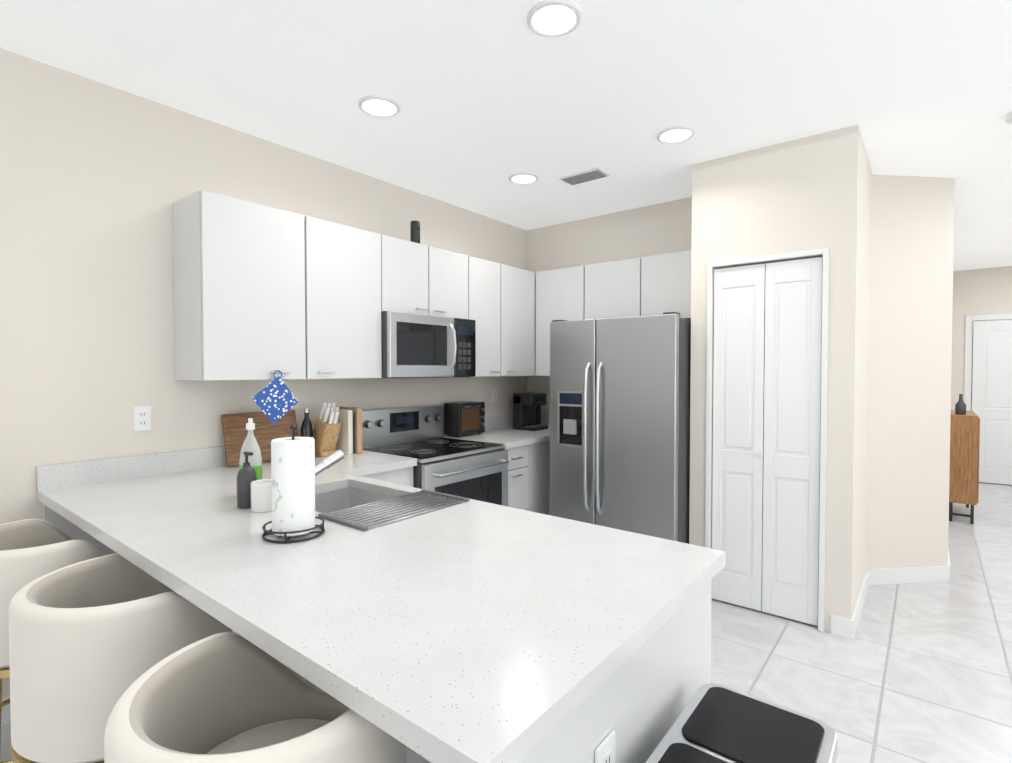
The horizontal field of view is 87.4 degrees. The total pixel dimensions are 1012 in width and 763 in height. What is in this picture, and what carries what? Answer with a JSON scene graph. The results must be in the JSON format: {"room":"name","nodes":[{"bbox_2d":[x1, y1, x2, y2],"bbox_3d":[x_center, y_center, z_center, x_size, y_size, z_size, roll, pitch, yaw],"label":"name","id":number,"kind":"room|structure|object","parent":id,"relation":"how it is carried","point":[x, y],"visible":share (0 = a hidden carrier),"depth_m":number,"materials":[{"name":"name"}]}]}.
{"room":"kitchen","nodes":[
{"label":"kitchen","id":0,"kind":"room"},
{"bbox_2d":[0,48,526,698],"bbox_3d":[-2.182,0.030,1.973,0.100,2.690,7.670,1,2,39],"label":"wall","id":1,"kind":"structure","parent":0,"point":[98,180],"depth_m":2.42,"materials":[{"name":"paint"}]},
{"bbox_2d":[133,406,150,431],"bbox_3d":[-1.705,0.174,2.485,0.008,0.116,0.072,1,2,39],"label":"outlet","id":2,"kind":"object","parent":1,"relation":"attached to","point":[141,418],"visible":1,"depth_m":2.48,"materials":[{"name":"white plastic"}]},
{"bbox_2d":[173,190,384,380],"bbox_3d":[-1.179,-0.442,2.871,0.328,0.856,0.999,1,2,39],"label":"upper cabinet","id":3,"kind":"object","parent":1,"relation":"attached to","point":[263,292],"depth_m":2.63,"materials":[{"name":"white laminate"}]},
{"bbox_2d":[252,370,297,423],"bbox_3d":[-1.136,0.076,2.617,0.012,0.263,0.235,1,2,39],"label":"pot holder","id":4,"kind":"object","parent":3,"relation":"hanging from","point":[275,400],"visible":0.98,"depth_m":2.61,"materials":[{"name":"fabric"}]},
{"bbox_2d":[385,235,472,319],"bbox_3d":[-0.630,-0.657,3.554,0.328,0.456,0.761,1,2,39],"label":"upper cabinet","id":5,"kind":"object","parent":1,"relation":"attached to","point":[419,278],"depth_m":3.44,"materials":[{"name":"white laminate"}]},
{"bbox_2d":[410,220,419,243],"bbox_3d":[-0.604,-0.975,3.526,0.068,0.180,0.068,1,2,39],"label":"speaker","id":6,"kind":"object","parent":5,"relation":"on","point":[414,231],"visible":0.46,"depth_m":3.50},
{"bbox_2d":[381,311,475,377],"bbox_3d":[-0.582,-0.226,3.525,0.452,0.399,0.756,1,2,39],"label":"microwave","id":7,"kind":"object","parent":5,"relation":"attached to","point":[413,345],"visible":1,"depth_m":3.35,"materials":[{"name":"grey paint"}]},
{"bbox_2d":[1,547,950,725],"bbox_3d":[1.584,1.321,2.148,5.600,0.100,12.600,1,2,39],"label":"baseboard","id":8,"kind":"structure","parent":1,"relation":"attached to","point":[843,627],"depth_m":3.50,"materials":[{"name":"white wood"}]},
{"bbox_2d":[473,257,504,376],"bbox_3d":[-0.282,-0.467,3.994,0.328,0.856,0.368,1,2,39],"label":"upper cabinet","id":9,"kind":"object","parent":1,"relation":"attached to","point":[488,276],"depth_m":3.93,"materials":[{"name":"white laminate"}]},
{"bbox_2d":[492,389,497,402],"bbox_3d":[-0.094,0.120,4.500,0.008,0.116,0.072,1,2,39],"label":"outlet","id":10,"kind":"object","parent":1,"relation":"attached to","point":[494,395],"visible":1,"depth_m":4.49,"materials":[{"name":"white plastic"}]},
{"bbox_2d":[505,265,536,375],"bbox_3d":[-0.030,-0.473,4.309,0.328,0.856,0.455,1,2,39],"label":"upper cabinet","id":11,"kind":"object","parent":1,"relation":"attached to","point":[520,284],"depth_m":4.22,"materials":[{"name":"white laminate"}]},
{"bbox_2d":[0,482,1011,762],"bbox_3d":[1.576,1.420,2.220,5.700,0.100,12.700,1,2,39],"label":"floor","id":12,"kind":"structure","parent":0,"point":[914,674],"depth_m":2.58,"materials":[{"name":"tile"}]},
{"bbox_2d":[0,519,108,762],"bbox_3d":[-1.615,0.948,1.854,0.492,0.861,0.492,1,2,39],"label":"bar stool","id":13,"kind":"object","parent":12,"relation":"on","point":[31,550],"visible":0.29,"depth_m":1.68,"materials":[{"name":"beige fabric"}]},
{"bbox_2d":[8,553,231,762],"bbox_3d":[-1.030,0.956,1.464,0.491,0.861,0.491,1,2,39],"label":"bar stool","id":14,"kind":"object","parent":12,"relation":"on","point":[92,640],"visible":0.71,"depth_m":1.24,"materials":[{"name":"beige fabric"}]},
{"bbox_2d":[104,632,404,762],"bbox_3d":[-0.436,0.967,0.989,0.492,0.861,0.492,1,2,39],"label":"bar stool","id":15,"kind":"object","parent":12,"relation":"on","point":[227,697],"visible":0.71,"depth_m":1.04,"materials":[{"name":"beige fabric"}]},
{"bbox_2d":[361,466,412,486],"bbox_3d":[-0.918,0.914,3.004,0.608,0.878,0.504,1,2,39],"label":"base cabinet","id":16,"kind":"object","parent":12,"relation":"on","point":[403,476],"depth_m":2.91,"materials":[{"name":"white laminate"}]},
{"bbox_2d":[405,745,430,762],"bbox_3d":[-0.129,0.943,1.646,0.420,0.878,0.590,1,2,39],"label":"base cabinet","id":17,"kind":"object","parent":12,"relation":"on","point":[411,756],"depth_m":1.33,"materials":[{"name":"white wood"}]},
{"bbox_2d":[362,405,508,506],"bbox_3d":[-0.458,0.763,3.447,0.733,1.160,0.754,1,2,39],"label":"range","id":18,"kind":"object","parent":12,"relation":"on","point":[475,470],"visible":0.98,"depth_m":3.41,"materials":[{"name":"grey paint"}]},
{"bbox_2d":[505,444,532,511],"bbox_3d":[-0.174,0.894,3.934,0.608,0.878,0.342,1,2,39],"label":"base cabinet","id":19,"kind":"object","parent":12,"relation":"on","point":[528,477],"depth_m":3.80,"materials":[{"name":"white laminate"}]},
{"bbox_2d":[444,414,549,448],"bbox_3d":[0.084,0.376,4.223,0.637,0.140,1.134,1,2,39],"label":"countertop","id":20,"kind":"structure","parent":19,"relation":"on","point":[499,429],"depth_m":4.09,"materials":[{"name":"white stone"}]},
{"bbox_2d":[444,401,484,436],"bbox_3d":[-0.300,0.284,4.034,0.204,0.250,0.290,1,2,39],"label":"toaster oven","id":21,"kind":"object","parent":20,"relation":"on","point":[464,418],"visible":1,"depth_m":3.95,"materials":[{"name":"black metal"}]},
{"bbox_2d":[513,393,547,430],"bbox_3d":[0.222,0.250,4.474,0.220,0.300,0.270,1,2,39],"label":"coffee maker","id":22,"kind":"object","parent":20,"relation":"on","point":[527,411],"visible":1,"depth_m":4.41,"materials":[{"name":"black plastic"}]},
{"bbox_2d":[533,441,549,514],"bbox_3d":[0.178,0.884,4.374,0.608,0.878,0.798,1,2,39],"label":"base cabinet","id":23,"kind":"object","parent":12,"relation":"on","point":[541,451],"depth_m":4.00,"materials":[{"name":"white laminate"}]},
{"bbox_2d":[521,580,710,762],"bbox_3d":[0.199,0.949,1.384,0.419,0.878,0.590,1,2,39],"label":"panel","id":24,"kind":"object","parent":12,"relation":"on","point":[638,700],"depth_m":1.12,"materials":[{"name":"white paint"}]},
{"bbox_2d":[267,461,343,477],"bbox_3d":[-1.147,0.463,2.519,0.840,0.040,0.360,1,2,39],"label":"countertop","id":25,"kind":"structure","parent":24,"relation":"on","point":[333,475],"depth_m":2.50,"materials":[{"name":"white stone"}]},
{"bbox_2d":[315,488,433,526],"bbox_3d":[-0.578,0.594,2.054,0.704,0.199,0.424,1,2,39],"label":"undermount sink","id":26,"kind":"object","parent":25,"relation":"in","point":[334,501],"depth_m":2.35,"materials":[{"name":"silver metal"}]},
{"bbox_2d":[36,448,675,762],"bbox_3d":[-0.808,0.432,1.652,2.452,0.140,0.570,1,2,39],"label":"countertop","id":27,"kind":"structure","parent":24,"relation":"on","point":[473,631],"depth_m":1.19,"materials":[{"name":"white stone"}]},
{"bbox_2d":[237,451,256,508],"bbox_3d":[-0.940,0.355,1.923,0.068,0.200,0.066,1,2,39],"label":"soap pump bottle","id":28,"kind":"object","parent":27,"relation":"on","point":[246,475],"visible":0.85,"depth_m":1.90,"materials":[{"name":"grey paint"}]},
{"bbox_2d":[239,418,262,479],"bbox_3d":[-0.996,0.298,2.069,0.134,0.308,0.067,1,2,39],"label":"dish soap bottle","id":29,"kind":"object","parent":27,"relation":"on","point":[250,443],"visible":0.62,"depth_m":2.04,"materials":[{"name":"green"}]},
{"bbox_2d":[250,479,271,511],"bbox_3d":[-0.862,0.406,1.887,0.086,0.100,0.086,1,2,39],"label":"ceramic cup","id":30,"kind":"object","parent":27,"relation":"on","point":[261,496],"visible":0.77,"depth_m":1.85,"materials":[{"name":"white ceramic"}]},
{"bbox_2d":[262,424,324,542],"bbox_3d":[-0.641,0.295,1.600,0.178,0.334,0.178,1,2,39],"label":"paper towel holder","id":31,"kind":"object","parent":27,"relation":"on","point":[293,481],"visible":1,"depth_m":1.55,"materials":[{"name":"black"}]},
{"bbox_2d":[315,450,344,475],"bbox_3d":[-0.649,0.356,1.877,0.143,0.199,0.222,1,2,39],"label":"faucet","id":32,"kind":"object","parent":27,"relation":"on","point":[330,461],"visible":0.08,"depth_m":1.93,"materials":[{"name":"silver metal"}]},
{"bbox_2d":[318,489,469,530],"bbox_3d":[-0.386,0.451,1.898,0.252,0.010,0.480,1,2,39],"label":"drying rack","id":33,"kind":"object","parent":27,"relation":"on","point":[345,522],"visible":1,"depth_m":1.87,"materials":[{"name":"silver metal"}]},
{"bbox_2d":[268,450,725,553],"bbox_3d":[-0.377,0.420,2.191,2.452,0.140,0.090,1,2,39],"label":"countertop","id":34,"kind":"structure","parent":24,"relation":"on","point":[354,466],"depth_m":2.49,"materials":[{"name":"white stone"}]},
{"bbox_2d":[221,410,297,466],"bbox_3d":[-1.317,0.299,2.869,0.074,0.267,0.400,1,2,39],"label":"cutting board","id":35,"kind":"object","parent":34,"relation":"on","point":[266,431],"visible":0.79,"depth_m":2.84,"materials":[{"name":"brown wood"}]},
{"bbox_2d":[300,409,312,437],"bbox_3d":[-1.134,0.294,3.018,0.068,0.275,0.068,1,2,39],"label":"oil bottle","id":36,"kind":"object","parent":34,"relation":"on","point":[306,429],"visible":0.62,"depth_m":3.00,"materials":[{"name":"black glass"}]},
{"bbox_2d":[313,402,340,456],"bbox_3d":[-1.051,0.275,3.079,0.214,0.310,0.100,1,2,39],"label":"knife block","id":37,"kind":"object","parent":34,"relation":"on","point":[326,429],"visible":0.98,"depth_m":3.03,"materials":[{"name":"brown wood"}]},
{"bbox_2d":[329,406,361,454],"bbox_3d":[-0.963,0.292,3.209,0.210,0.270,0.113,1,2,39],"label":"cookbooks","id":38,"kind":"object","parent":34,"relation":"on","point":[349,439],"visible":0.67,"depth_m":3.15,"materials":[{"name":"beige paper"}]},
{"bbox_2d":[444,498,725,619],"bbox_3d":[0.057,0.484,1.558,0.982,0.040,0.360,1,2,39],"label":"countertop","id":39,"kind":"structure","parent":24,"relation":"on","point":[694,568],"depth_m":1.38,"materials":[{"name":"white stone"}]},
{"bbox_2d":[595,729,614,762],"bbox_3d":[0.184,0.717,0.975,0.008,0.116,0.072,1,2,39],"label":"outlet","id":40,"kind":"object","parent":24,"relation":"attached to","point":[605,751],"visible":1,"depth_m":0.97,"materials":[{"name":"white plastic"}]},
{"bbox_2d":[550,312,690,543],"bbox_3d":[0.887,0.453,3.737,0.905,1.767,0.857,1,2,39],"label":"refrigerator","id":41,"kind":"object","parent":12,"relation":"on","point":[619,423],"visible":0.65,"depth_m":3.38,"materials":[{"name":"grey paint"}]},
{"bbox_2d":[645,683,837,762],"bbox_3d":[0.457,1.058,0.990,0.334,0.677,0.502,1,2,39],"label":"trash can","id":42,"kind":"object","parent":12,"relation":"on","point":[716,723],"visible":1,"depth_m":1.08,"materials":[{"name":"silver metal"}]},
{"bbox_2d":[949,410,979,523],"bbox_3d":[4.472,0.805,5.206,0.222,1.000,0.800,1,2,39],"label":"sideboard","id":43,"kind":"object","parent":12,"relation":"on","point":[964,458],"visible":0.81,"depth_m":4.89,"materials":[{"name":"brown wood"}]},
{"bbox_2d":[955,394,965,414],"bbox_3d":[4.280,0.214,4.988,0.080,0.190,0.080,1,2,39],"label":"decorative bottle","id":44,"kind":"object","parent":43,"relation":"on","point":[960,406],"visible":1,"depth_m":4.97,"materials":[{"name":"grey ceramic"}]},
{"bbox_2d":[0,0,1011,270],"bbox_3d":[1.576,-1.370,2.160,5.700,0.100,12.700,1,2,39],"label":"ceiling","id":45,"kind":"structure","parent":0,"point":[490,96],"depth_m":2.35,"materials":[{"name":"paint"}]},
{"bbox_2d":[358,95,400,117],"bbox_3d":[-0.609,-1.324,2.550,0.200,0.024,0.200,1,2,39],"label":"recessed light","id":46,"kind":"object","parent":45,"relation":"in","point":[380,106],"visible":1,"depth_m":2.54,"materials":[{"name":"white plastic"}]},
{"bbox_2d":[508,172,538,184],"bbox_3d":[0.116,-1.345,3.506,0.200,0.024,0.200,1,2,39],"label":"recessed light","id":47,"kind":"object","parent":45,"relation":"in","point":[522,178],"visible":0.96,"depth_m":3.50,"materials":[{"name":"white plastic"}]},
{"bbox_2d":[526,0,581,37],"bbox_3d":[0.173,-1.310,1.912,0.200,0.024,0.200,1,2,39],"label":"recessed light","id":48,"kind":"object","parent":45,"relation":"in","point":[554,18],"visible":1,"depth_m":1.90,"materials":[{"name":"white plastic"}]},
{"bbox_2d":[558,167,609,185],"bbox_3d":[0.511,-1.339,3.472,0.300,0.015,0.160,1,2,39],"label":"ceiling vent","id":49,"kind":"object","parent":45,"relation":"in","point":[585,176],"visible":0.96,"depth_m":3.45,"materials":[{"name":"grey plastic"}]},
{"bbox_2d":[657,125,694,143],"bbox_3d":[0.915,-1.331,2.856,0.200,0.024,0.200,1,2,39],"label":"recessed light","id":50,"kind":"object","parent":45,"relation":"in","point":[675,134],"visible":0.96,"depth_m":2.85,"materials":[{"name":"white plastic"}]},
{"bbox_2d":[1005,111,1011,123],"bbox_3d":[2.544,-1.308,2.604,0.130,0.041,0.130,1,2,39],"label":"smoke detector","id":51,"kind":"object","parent":45,"relation":"attached to","point":[1008,119],"visible":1,"depth_m":2.62,"materials":[{"name":"white plastic"}]},
{"bbox_2d":[527,197,691,414],"bbox_3d":[0.892,-0.022,4.362,1.720,2.690,0.100,1,2,39],"label":"wall","id":52,"kind":"structure","parent":0,"point":[656,229],"depth_m":4.32,"materials":[{"name":"paint"}]},
{"bbox_2d":[533,265,584,375],"bbox_3d":[0.514,-0.475,4.372,0.484,0.856,0.336,1,2,39],"label":"upper cabinet","id":53,"kind":"object","parent":52,"relation":"attached to","point":[560,292],"depth_m":4.28,"materials":[{"name":"white laminate"}]},
{"bbox_2d":[585,258,640,319],"bbox_3d":[0.887,-0.668,4.075,0.467,0.456,0.328,1,2,39],"label":"upper cabinet","id":54,"kind":"object","parent":52,"relation":"attached to","point":[612,289],"depth_m":3.93,"materials":[{"name":"white laminate"}]},
{"bbox_2d":[641,250,690,319],"bbox_3d":[1.245,-0.662,3.789,0.469,0.456,0.328,1,2,39],"label":"upper cabinet","id":55,"kind":"object","parent":52,"relation":"attached to","point":[665,278],"depth_m":3.68,"materials":[{"name":"white laminate"}]},
{"bbox_2d":[689,159,714,598],"bbox_3d":[1.424,-0.004,3.546,0.130,2.690,0.710,1,2,39],"label":"wall","id":56,"kind":"structure","parent":0,"point":[702,221],"depth_m":3.27,"materials":[{"name":"paint"}]},
{"bbox_2d":[713,132,824,268],"bbox_3d":[1.511,-1.014,3.064,0.580,0.650,0.100,1,2,39],"label":"wall","id":57,"kind":"structure","parent":0,"point":[768,200],"depth_m":3.01,"materials":[{"name":"paint"}]},
{"bbox_2d":[711,257,822,625],"bbox_3d":[1.486,0.330,3.062,0.570,2.018,0.064,1,2,39],"label":"bifold door","id":58,"kind":"structure","parent":57,"relation":"in","point":[766,416],"depth_m":3.05,"materials":[{"name":"white wood"}]},
{"bbox_2d":[705,124,859,632],"bbox_3d":[1.554,0.007,3.042,0.758,2.690,0.116,1,2,39],"label":"door frame","id":59,"kind":"structure","parent":57,"relation":"attached to","point":[841,192],"depth_m":2.82,"materials":[{"name":"paint"}]},
{"bbox_2d":[853,132,872,611],"bbox_3d":[2.097,0.003,3.195,0.100,2.690,0.800,1,2,39],"label":"wall","id":60,"kind":"structure","parent":0,"point":[863,364],"depth_m":3.12,"materials":[{"name":"paint"}]},
{"bbox_2d":[867,174,954,568],"bbox_3d":[2.675,-0.004,3.558,0.594,2.690,0.100,0,1,-6],"label":"wall","id":61,"kind":"structure","parent":0,"point":[910,354],"depth_m":3.51,"materials":[{"name":"paint"}]},
{"bbox_2d":[951,266,1011,484],"bbox_3d":[6.680,-0.061,6.175,2.700,2.690,0.100,1,2,39],"label":"wall","id":62,"kind":"structure","parent":0,"point":[985,291],"depth_m":6.72,"materials":[{"name":"paint"}]},
{"bbox_2d":[964,313,1011,410],"bbox_3d":[6.236,0.223,6.459,0.990,2.110,0.019,1,2,39],"label":"door frame","id":63,"kind":"structure","parent":62,"relation":"attached to","point":[969,319],"depth_m":6.72,"materials":[{"name":"white wood"}]},
{"bbox_2d":[972,320,1011,484],"bbox_3d":[6.213,0.258,6.431,0.840,2.020,0.085,1,2,39],"label":"hall door","id":64,"kind":"structure","parent":62,"relation":"in","point":[992,379],"depth_m":6.57,"materials":[{"name":"white wood"}]}
]}

